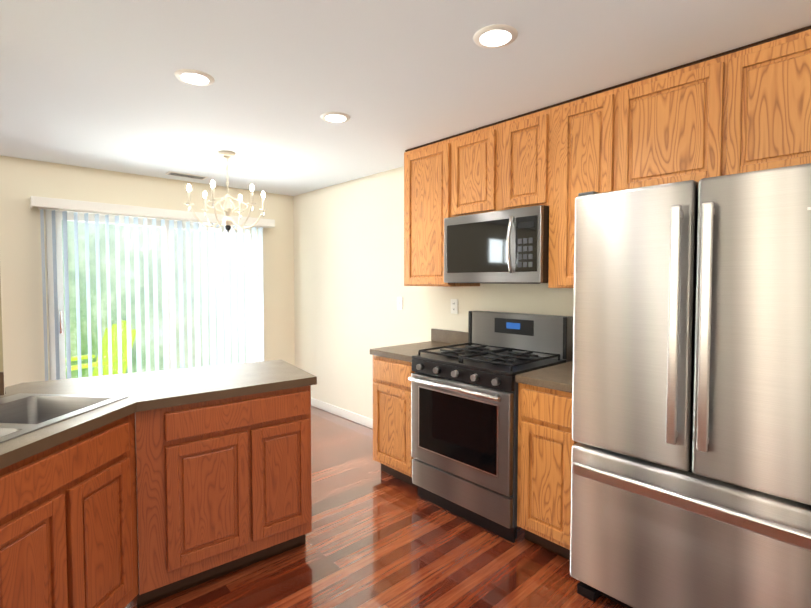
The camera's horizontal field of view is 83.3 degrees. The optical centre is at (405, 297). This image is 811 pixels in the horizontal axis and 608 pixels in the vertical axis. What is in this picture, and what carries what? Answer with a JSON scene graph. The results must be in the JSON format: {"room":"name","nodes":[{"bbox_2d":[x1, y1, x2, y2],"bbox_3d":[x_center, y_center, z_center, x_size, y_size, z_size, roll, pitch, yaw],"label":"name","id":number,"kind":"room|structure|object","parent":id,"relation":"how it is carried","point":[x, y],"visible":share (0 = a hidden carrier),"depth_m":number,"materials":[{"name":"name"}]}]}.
{"room":"kitchen","nodes":[
{"label":"kitchen","id":0,"kind":"room"},
{"bbox_2d":[0,278,3,371],"bbox_3d":[-3.066,0.182,0.810,3.520,2.390,0.120,-2,3,-43],"label":"wall","id":1,"kind":"structure","parent":0,"point":[1,355],"depth_m":1.96,"materials":[{"name":"beige paint"}]},
{"bbox_2d":[0,155,294,393],"bbox_3d":[-3.608,0.089,3.330,6.150,2.390,0.120,-2,3,-43],"label":"wall","id":2,"kind":"structure","parent":0,"point":[22,181],"depth_m":3.87,"materials":[{"name":"beige paint"}]},
{"bbox_2d":[45,210,259,379],"bbox_3d":[-2.328,0.227,4.507,1.892,2.026,0.120,-2,3,-43],"label":"door","id":3,"kind":"structure","parent":2,"relation":"in","point":[60,278],"depth_m":4.11,"materials":[{"name":"white"}]},
{"bbox_2d":[30,196,274,227],"bbox_3d":[-2.250,-0.790,4.370,2.080,0.080,0.148,-2,3,-43],"label":"valance","id":4,"kind":"object","parent":2,"relation":"attached to","point":[35,201],"visible":0.98,"depth_m":4.09,"materials":[{"name":"white plastic"}]},
{"bbox_2d":[38,207,268,380],"bbox_3d":[-2.250,0.214,4.408,1.980,1.980,0.088,-2,3,-43],"label":"vertical blinds","id":5,"kind":"object","parent":2,"relation":"attached to","point":[196,292],"visible":0.6,"depth_m":4.39,"materials":[{"name":"plastic"}]},
{"bbox_2d":[125,406,625,607],"bbox_3d":[-1.099,1.413,0.665,6.550,0.060,7.670,-2,3,-43],"label":"floor","id":6,"kind":"structure","parent":0,"point":[377,537],"depth_m":2.28,"materials":[{"name":"brown wood"}]},
{"bbox_2d":[0,360,316,607],"bbox_3d":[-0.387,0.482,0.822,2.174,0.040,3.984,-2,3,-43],"label":"kitchen cabinet","id":7,"kind":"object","parent":6,"relation":"on","point":[204,475],"depth_m":1.94,"materials":[{"name":"brown wood"}]},
{"bbox_2d":[0,384,127,427],"bbox_3d":[-1.415,0.519,1.743,0.483,0.189,0.484,-2,3,-43],"label":"sink","id":8,"kind":"object","parent":7,"relation":"in","point":[89,399],"depth_m":1.91,"materials":[{"name":"silver metal"}]},
{"bbox_2d":[0,408,27,451],"bbox_3d":[-1.452,0.533,1.360,0.461,0.189,0.465,-2,3,-43],"label":"dish","id":9,"kind":"object","parent":8,"relation":"in","point":[13,434],"depth_m":1.50,"materials":[{"name":"white ceramic"}]},
{"bbox_2d":[370,329,467,487],"bbox_3d":[0.136,0.776,3.349,0.657,1.015,0.455,-2,3,-43],"label":"base cabinet","id":10,"kind":"object","parent":6,"relation":"on","point":[392,369],"visible":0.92,"depth_m":3.16,"materials":[{"name":"brown wood"}]},
{"bbox_2d":[408,311,572,542],"bbox_3d":[0.513,0.709,2.861,0.729,1.185,0.756,-2,3,-43],"label":"gas range","id":11,"kind":"object","parent":6,"relation":"on","point":[464,428],"visible":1,"depth_m":2.68,"materials":[{"name":"silver metal"}]},
{"bbox_2d":[515,361,577,559],"bbox_3d":[0.933,0.808,2.488,0.657,1.015,0.353,-2,3,-43],"label":"base cabinet","id":12,"kind":"object","parent":6,"relation":"on","point":[546,442],"visible":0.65,"depth_m":2.29,"materials":[{"name":"brown wood"}]},
{"bbox_2d":[570,163,810,607],"bbox_3d":[1.304,0.443,1.917,0.815,1.787,0.935,-2,3,-43],"label":"refrigerator","id":13,"kind":"object","parent":6,"relation":"on","point":[691,448],"visible":1,"depth_m":1.67,"materials":[{"name":"silver metal"}]},
{"bbox_2d":[0,0,810,195],"bbox_3d":[-1.099,-1.035,0.575,6.550,0.060,7.670,-2,3,-43],"label":"ceiling","id":14,"kind":"structure","parent":0,"point":[96,84],"depth_m":2.14,"materials":[{"name":"white paint"}]},
{"bbox_2d":[165,171,207,179],"bbox_3d":[-2.045,-1.137,4.269,0.340,0.009,0.140,-2,3,-43],"label":"ceiling vent","id":15,"kind":"object","parent":14,"relation":"in","point":[186,175],"visible":0.96,"depth_m":4.25,"materials":[{"name":"white metal"}]},
{"bbox_2d":[174,69,214,85],"bbox_3d":[-1.022,-1.062,2.212,0.178,0.008,0.178,-2,3,-43],"label":"recessed light","id":16,"kind":"object","parent":14,"relation":"in","point":[194,77],"visible":1,"depth_m":2.19,"materials":[{"name":"white"}]},
{"bbox_2d":[185,151,266,231],"bbox_3d":[-1.377,-0.806,3.529,0.595,0.614,0.584,-2,3,-43],"label":"chandelier","id":17,"kind":"object","parent":14,"relation":"hanging from","point":[227,211],"visible":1,"depth_m":3.51,"materials":[{"name":"beige paint"}]},
{"bbox_2d":[321,112,349,122],"bbox_3d":[-0.422,-1.081,2.751,0.178,0.008,0.178,-2,3,-43],"label":"recessed light","id":18,"kind":"object","parent":14,"relation":"in","point":[335,117],"visible":1,"depth_m":2.73,"materials":[{"name":"white"}]},
{"bbox_2d":[473,24,517,48],"bbox_3d":[0.363,-1.048,1.841,0.178,0.008,0.178,-2,3,-43],"label":"recessed light","id":19,"kind":"object","parent":14,"relation":"in","point":[495,36],"visible":1,"depth_m":1.83,"materials":[{"name":"white"}]},
{"bbox_2d":[293,166,573,418],"bbox_3d":[1.202,0.110,2.748,0.120,2.390,7.510,-2,3,-43],"label":"wall","id":20,"kind":"structure","parent":0,"point":[349,287],"depth_m":4.42,"materials":[{"name":"beige paint"}]},
{"bbox_2d":[311,397,372,428],"bbox_3d":[-0.556,1.193,4.588,0.018,0.090,2.240,-2,3,-43],"label":"baseboard","id":21,"kind":"structure","parent":20,"relation":"attached to","point":[348,415],"depth_m":4.64,"materials":[{"name":"white"}]},
{"bbox_2d":[397,297,402,309],"bbox_3d":[-0.052,0.054,4.005,0.012,0.114,0.070,-2,3,-43],"label":"light switch","id":22,"kind":"object","parent":20,"relation":"attached to","point":[399,299],"depth_m":4.00,"materials":[{"name":"white plastic"}]},
{"bbox_2d":[404,137,479,286],"bbox_3d":[0.262,-0.595,3.392,0.347,1.024,0.470,-2,3,-43],"label":"upper cabinet","id":23,"kind":"object","parent":20,"relation":"attached to","point":[426,165],"depth_m":3.27,"materials":[{"name":"brown wood"}]},
{"bbox_2d":[451,299,457,313],"bbox_3d":[0.378,0.071,3.544,0.008,0.114,0.070,-2,3,-43],"label":"outlet","id":24,"kind":"object","parent":20,"relation":"attached to","point":[454,306],"depth_m":3.54,"materials":[{"name":"white plastic"}]},
{"bbox_2d":[448,121,499,217],"bbox_3d":[0.560,-0.816,3.061,0.347,0.558,0.408,-2,3,-43],"label":"upper cabinet","id":25,"kind":"object","parent":20,"relation":"attached to","point":[473,155],"depth_m":2.94,"materials":[{"name":"brown wood"}]},
{"bbox_2d":[500,107,547,210],"bbox_3d":[0.811,-0.806,2.790,0.347,0.558,0.332,-2,3,-43],"label":"upper cabinet","id":26,"kind":"object","parent":20,"relation":"attached to","point":[524,137],"depth_m":2.67,"materials":[{"name":"brown wood"}]},
{"bbox_2d":[444,205,548,283],"bbox_3d":[0.633,-0.308,2.921,0.455,0.437,0.730,-2,3,-43],"label":"over-the-range microwave","id":27,"kind":"object","parent":26,"relation":"attached to","point":[509,246],"visible":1,"depth_m":2.74,"materials":[{"name":"silver metal"}]},
{"bbox_2d":[548,81,631,287],"bbox_3d":[1.071,-0.563,2.518,0.347,1.024,0.432,-2,3,-43],"label":"upper cabinet","id":28,"kind":"object","parent":20,"relation":"attached to","point":[589,135],"depth_m":2.42,"materials":[{"name":"brown wood"}]},
{"bbox_2d":[628,45,747,188],"bbox_3d":[1.350,-0.780,2.208,0.347,0.568,0.519,-2,3,-43],"label":"upper cabinet","id":29,"kind":"object","parent":20,"relation":"attached to","point":[688,119],"depth_m":2.04,"materials":[{"name":"brown wood"}]},
{"bbox_2d":[744,26,810,172],"bbox_3d":[1.640,-0.768,1.895,0.347,0.568,0.572,-2,3,-43],"label":"upper cabinet","id":30,"kind":"object","parent":20,"relation":"attached to","point":[744,109],"depth_m":1.82,"materials":[{"name":"brown wood"}]},
{"label":"outside","id":31,"kind":"structure","parent":0,"visible":0},
{"bbox_2d":[62,220,246,378],"bbox_3d":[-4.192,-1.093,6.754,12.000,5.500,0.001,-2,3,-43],"label":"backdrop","id":32,"kind":"structure","parent":31,"point":[72,279],"depth_m":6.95,"materials":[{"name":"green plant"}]},
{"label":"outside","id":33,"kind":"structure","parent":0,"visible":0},
{"bbox_3d":[-3.217,1.369,5.791,12.000,0.250,2.870,-2,3,-43],"label":"lawn","id":34,"kind":"structure","parent":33,"visible":0},
{"bbox_2d":[65,320,135,376],"bbox_3d":[-3.547,0.781,5.022,0.680,0.981,0.968,1,2,22],"label":"patio chair","id":35,"kind":"object","parent":34,"relation":"on","point":[115,346],"depth_m":5.32,"materials":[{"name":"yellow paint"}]}
]}

